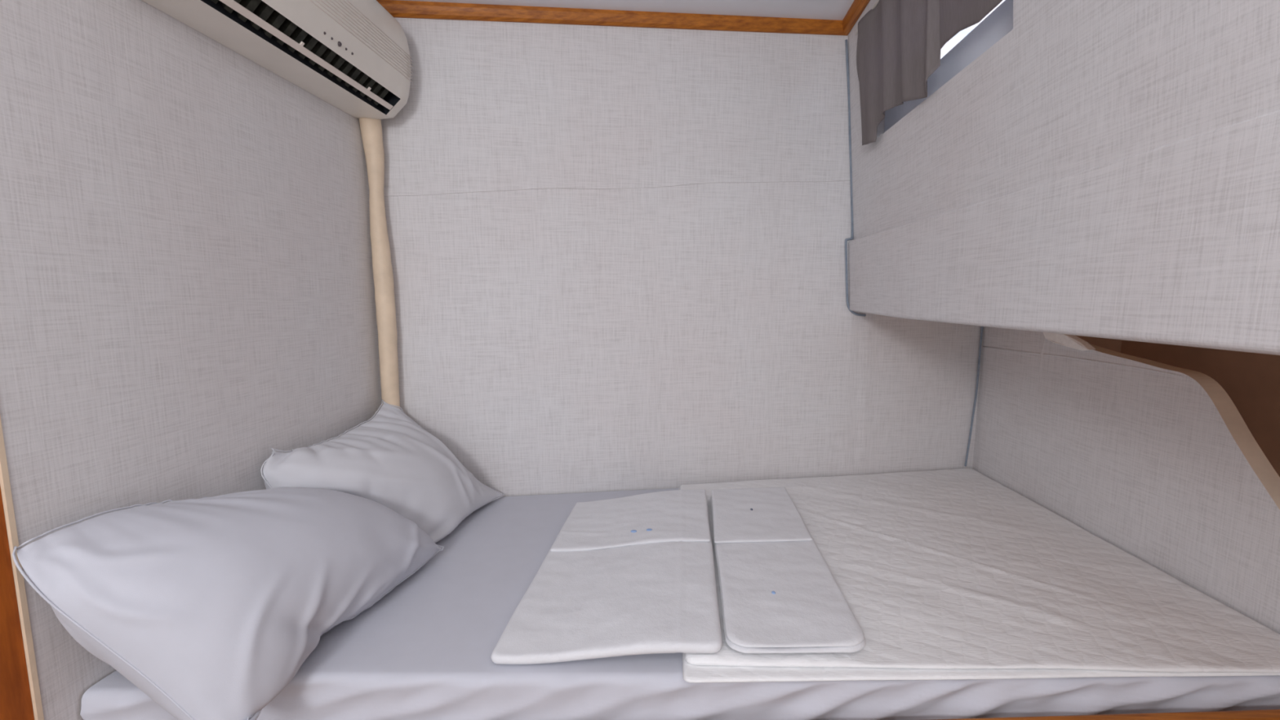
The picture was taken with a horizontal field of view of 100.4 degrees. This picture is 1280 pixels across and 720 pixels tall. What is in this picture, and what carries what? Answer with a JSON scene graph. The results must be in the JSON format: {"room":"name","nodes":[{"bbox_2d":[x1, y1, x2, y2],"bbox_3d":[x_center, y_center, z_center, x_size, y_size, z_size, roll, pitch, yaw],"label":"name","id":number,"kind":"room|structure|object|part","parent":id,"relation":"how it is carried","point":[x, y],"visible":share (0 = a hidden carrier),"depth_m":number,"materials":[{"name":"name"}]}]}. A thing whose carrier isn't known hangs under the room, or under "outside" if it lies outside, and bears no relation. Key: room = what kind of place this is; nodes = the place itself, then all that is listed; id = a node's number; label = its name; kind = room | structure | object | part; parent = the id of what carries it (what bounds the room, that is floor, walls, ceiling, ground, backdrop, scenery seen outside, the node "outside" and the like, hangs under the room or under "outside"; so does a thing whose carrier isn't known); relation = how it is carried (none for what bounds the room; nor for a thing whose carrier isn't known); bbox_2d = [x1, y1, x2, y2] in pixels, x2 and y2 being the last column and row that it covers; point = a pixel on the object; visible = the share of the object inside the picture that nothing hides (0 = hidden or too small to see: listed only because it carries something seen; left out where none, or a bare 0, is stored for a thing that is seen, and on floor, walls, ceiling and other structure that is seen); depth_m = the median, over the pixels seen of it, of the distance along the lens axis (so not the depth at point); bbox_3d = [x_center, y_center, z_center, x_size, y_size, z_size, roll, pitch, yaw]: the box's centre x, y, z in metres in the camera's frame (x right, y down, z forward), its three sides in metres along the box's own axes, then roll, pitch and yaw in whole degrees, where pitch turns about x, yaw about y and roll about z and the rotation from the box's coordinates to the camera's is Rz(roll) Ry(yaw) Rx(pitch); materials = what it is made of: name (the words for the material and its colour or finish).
{"room":"boat cabin","nodes":[
{"label":"boat cabin","id":0,"kind":"room"},
{"bbox_2d":[0,488,34,719],"bbox_3d":[-1.448,0.097,0.797,0.996,2.140,0.042,1,7,4],"label":"wall","id":1,"kind":"structure","parent":0,"point":[15,701],"depth_m":0.81,"materials":[{"name":"brown wood"}]},
{"bbox_2d":[0,416,44,719],"bbox_3d":[-0.967,0.084,0.785,0.046,2.168,0.008,1,7,4],"label":"trim","id":2,"kind":"structure","parent":1,"relation":"attached to","point":[5,486],"depth_m":0.81,"materials":[{"name":"beige wood"}]},
{"bbox_2d":[0,0,382,719],"bbox_3d":[-0.927,0.023,1.302,0.040,2.168,1.035,1,7,4],"label":"wall","id":3,"kind":"structure","parent":0,"point":[187,287],"depth_m":1.02,"materials":[{"name":"fabric"}]},
{"bbox_2d":[142,0,412,119],"bbox_3d":[-0.813,-0.844,1.239,0.178,0.301,0.892,1,7,4],"label":"air conditioner","id":4,"kind":"object","parent":3,"relation":"attached to","point":[353,55],"visible":1,"depth_m":1.29,"materials":[{"name":"plastic"}]},
{"bbox_2d":[310,0,412,81],"bbox_3d":[-0.727,-0.842,1.246,0.006,0.070,0.777,1,7,4],"label":"grille","id":5,"kind":"object","parent":4,"relation":"attached to","point":[349,18],"depth_m":1.40,"materials":[{"name":"plastic"}]},
{"bbox_2d":[359,117,399,408],"bbox_3d":[-0.836,-0.135,1.738,0.071,1.259,0.073,1,7,4],"label":"pipe","id":6,"kind":"object","parent":4,"relation":"attached to","point":[371,128],"visible":0.82,"depth_m":1.71,"materials":[{"name":"beige plastic"}]},
{"bbox_2d":[400,0,853,20],"bbox_3d":[-0.020,-1.028,0.283,3.900,0.206,4.200,1,7,4],"label":"ceiling","id":7,"kind":"structure","parent":0,"point":[837,10],"depth_m":1.74,"materials":[{"name":"paint"}]},
{"bbox_2d":[381,17,1121,496],"bbox_3d":[0.553,-0.075,2.031,2.986,2.190,0.104,-1,7,-8],"label":"wall","id":8,"kind":"structure","parent":0,"point":[617,253],"depth_m":1.88,"materials":[{"name":"fabric"}]},
{"bbox_2d":[376,0,846,35],"bbox_3d":[-0.066,-1.131,1.767,1.620,0.085,0.027,-1,7,-8],"label":"trim","id":9,"kind":"structure","parent":8,"relation":"attached to","point":[396,8],"depth_m":1.75,"materials":[{"name":"brown wood"}]},
{"bbox_2d":[844,39,866,316],"bbox_3d":[0.789,-0.649,1.953,0.129,0.977,0.008,-1,7,-8],"label":"cord","id":10,"kind":"object","parent":8,"relation":"attached to","point":[846,40],"visible":0.99,"depth_m":1.95,"materials":[{"name":"grey"}]},
{"bbox_2d":[964,326,983,466],"bbox_3d":[1.325,0.123,2.114,0.036,0.614,0.007,-1,7,-8],"label":"cord","id":11,"kind":"object","parent":8,"relation":"attached to","point":[981,330],"visible":0.93,"depth_m":2.12,"materials":[{"name":"grey"}]},
{"bbox_2d":[847,0,1279,355],"bbox_3d":[0.682,-0.466,0.144,0.169,1.018,3.696,1,7,4],"label":"wall","id":12,"kind":"structure","parent":0,"point":[1176,243],"depth_m":0.82,"materials":[{"name":"fabric"}]},
{"bbox_2d":[842,0,870,35],"bbox_3d":[0.585,-0.953,0.076,0.027,0.041,3.662,1,7,4],"label":"trim","id":13,"kind":"structure","parent":12,"relation":"attached to","point":[858,6],"depth_m":1.77,"materials":[{"name":"brown wood"}]},
{"bbox_2d":[854,0,1002,145],"bbox_3d":[0.689,-0.829,1.294,0.050,0.392,1.000,0,7,3],"label":"curtain","id":14,"kind":"object","parent":12,"relation":"hanging from","point":[900,42],"visible":1,"depth_m":1.40,"materials":[{"name":"grey fabric"}]},
{"bbox_2d":[884,0,1013,132],"bbox_3d":[0.778,-0.828,1.344,0.030,0.331,0.748,1,7,4],"label":"window","id":15,"kind":"structure","parent":12,"relation":"in","point":[967,45],"depth_m":1.25,"materials":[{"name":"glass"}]},
{"bbox_3d":[0.778,-0.864,1.337,0.004,0.210,0.683,1,7,4],"label":"pane","id":16,"kind":"part","parent":15,"relation":"part of","materials":[{"name":"clear glass"}]},
{"bbox_2d":[972,326,1279,634],"bbox_3d":[1.347,0.523,1.226,0.045,1.192,1.910,0,7,1],"label":"wall","id":17,"kind":"structure","parent":0,"point":[1166,470],"depth_m":1.42,"materials":[{"name":"fabric"}]},
{"bbox_2d":[1043,332,1095,351],"bbox_3d":[1.340,-0.067,1.670,0.025,0.062,0.200,0,7,1],"label":"scrap","id":18,"kind":"object","parent":17,"relation":"on","point":[1075,342],"visible":0.68,"depth_m":1.65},
{"bbox_2d":[982,346,1182,377],"bbox_3d":[1.341,-0.010,1.701,0.007,0.013,0.791,0,7,1],"label":"trim","id":19,"kind":"structure","parent":17,"relation":"attached to","point":[1025,352],"depth_m":1.57,"materials":[{"name":"fabric"}]},
{"bbox_2d":[1120,339,1279,476],"bbox_3d":[1.878,0.609,0.386,0.100,1.220,4.100,1,7,4],"label":"wall","id":20,"kind":"structure","parent":0,"point":[1251,380],"depth_m":1.70,"materials":[{"name":"brown wood"}]},
{"bbox_3d":[-0.020,1.229,0.551,3.900,0.050,4.200,1,7,4],"label":"floor","id":21,"kind":"structure","parent":0,"visible":0},
{"bbox_2d":[931,709,1279,719],"bbox_3d":[0.204,0.820,1.584,2.271,0.518,1.215,0,7,0],"label":"platform","id":22,"kind":"object","parent":21,"relation":"on","point":[1264,714],"visible":0.02,"depth_m":0.97,"materials":[{"name":"brown wood"}]},
{"bbox_3d":[0.222,0.612,1.586,2.159,0.129,1.228,1,7,4],"label":"mattress","id":23,"kind":"object","parent":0,"visible":0},
{"bbox_2d":[80,488,1279,719],"bbox_3d":[0.204,0.567,1.534,2.338,0.168,1.187,0,7,-3],"label":"sheet","id":24,"kind":"object","parent":23,"relation":"on","point":[423,651],"visible":0.32,"depth_m":1.01,"materials":[{"name":"white fabric"}]},
{"bbox_2d":[12,486,444,719],"bbox_3d":[-0.726,0.404,1.107,0.345,0.350,0.667,1,7,4],"label":"pillow","id":25,"kind":"object","parent":24,"relation":"on","point":[210,607],"visible":1,"depth_m":0.89,"materials":[{"name":"white fabric"}]},
{"bbox_2d":[260,399,504,542],"bbox_3d":[-0.694,0.342,1.524,0.386,0.369,0.706,1,7,4],"label":"pillow","id":26,"kind":"object","parent":24,"relation":"on","point":[389,460],"visible":0.67,"depth_m":1.46,"materials":[{"name":"white fabric"}]},
{"bbox_2d":[490,488,722,664],"bbox_3d":[-0.032,0.511,1.419,0.459,0.064,0.848,1,7,4],"label":"towel","id":27,"kind":"object","parent":24,"relation":"on","point":[632,575],"visible":1,"depth_m":1.23,"materials":[{"name":"white fabric"}]},
{"bbox_2d":[678,467,1279,682],"bbox_3d":[0.732,0.513,1.563,1.231,0.028,1.270,1,7,4],"label":"coverlet","id":28,"kind":"object","parent":24,"relation":"on","point":[955,574],"visible":0.78,"depth_m":1.21,"materials":[{"name":"white fabric"}]},
{"bbox_2d":[710,486,866,653],"bbox_3d":[0.338,0.498,1.432,0.283,0.028,0.867,1,7,4],"label":"towel","id":29,"kind":"object","parent":28,"relation":"on","point":[780,593],"visible":1,"depth_m":1.24,"materials":[{"name":"white fabric"}]}
]}

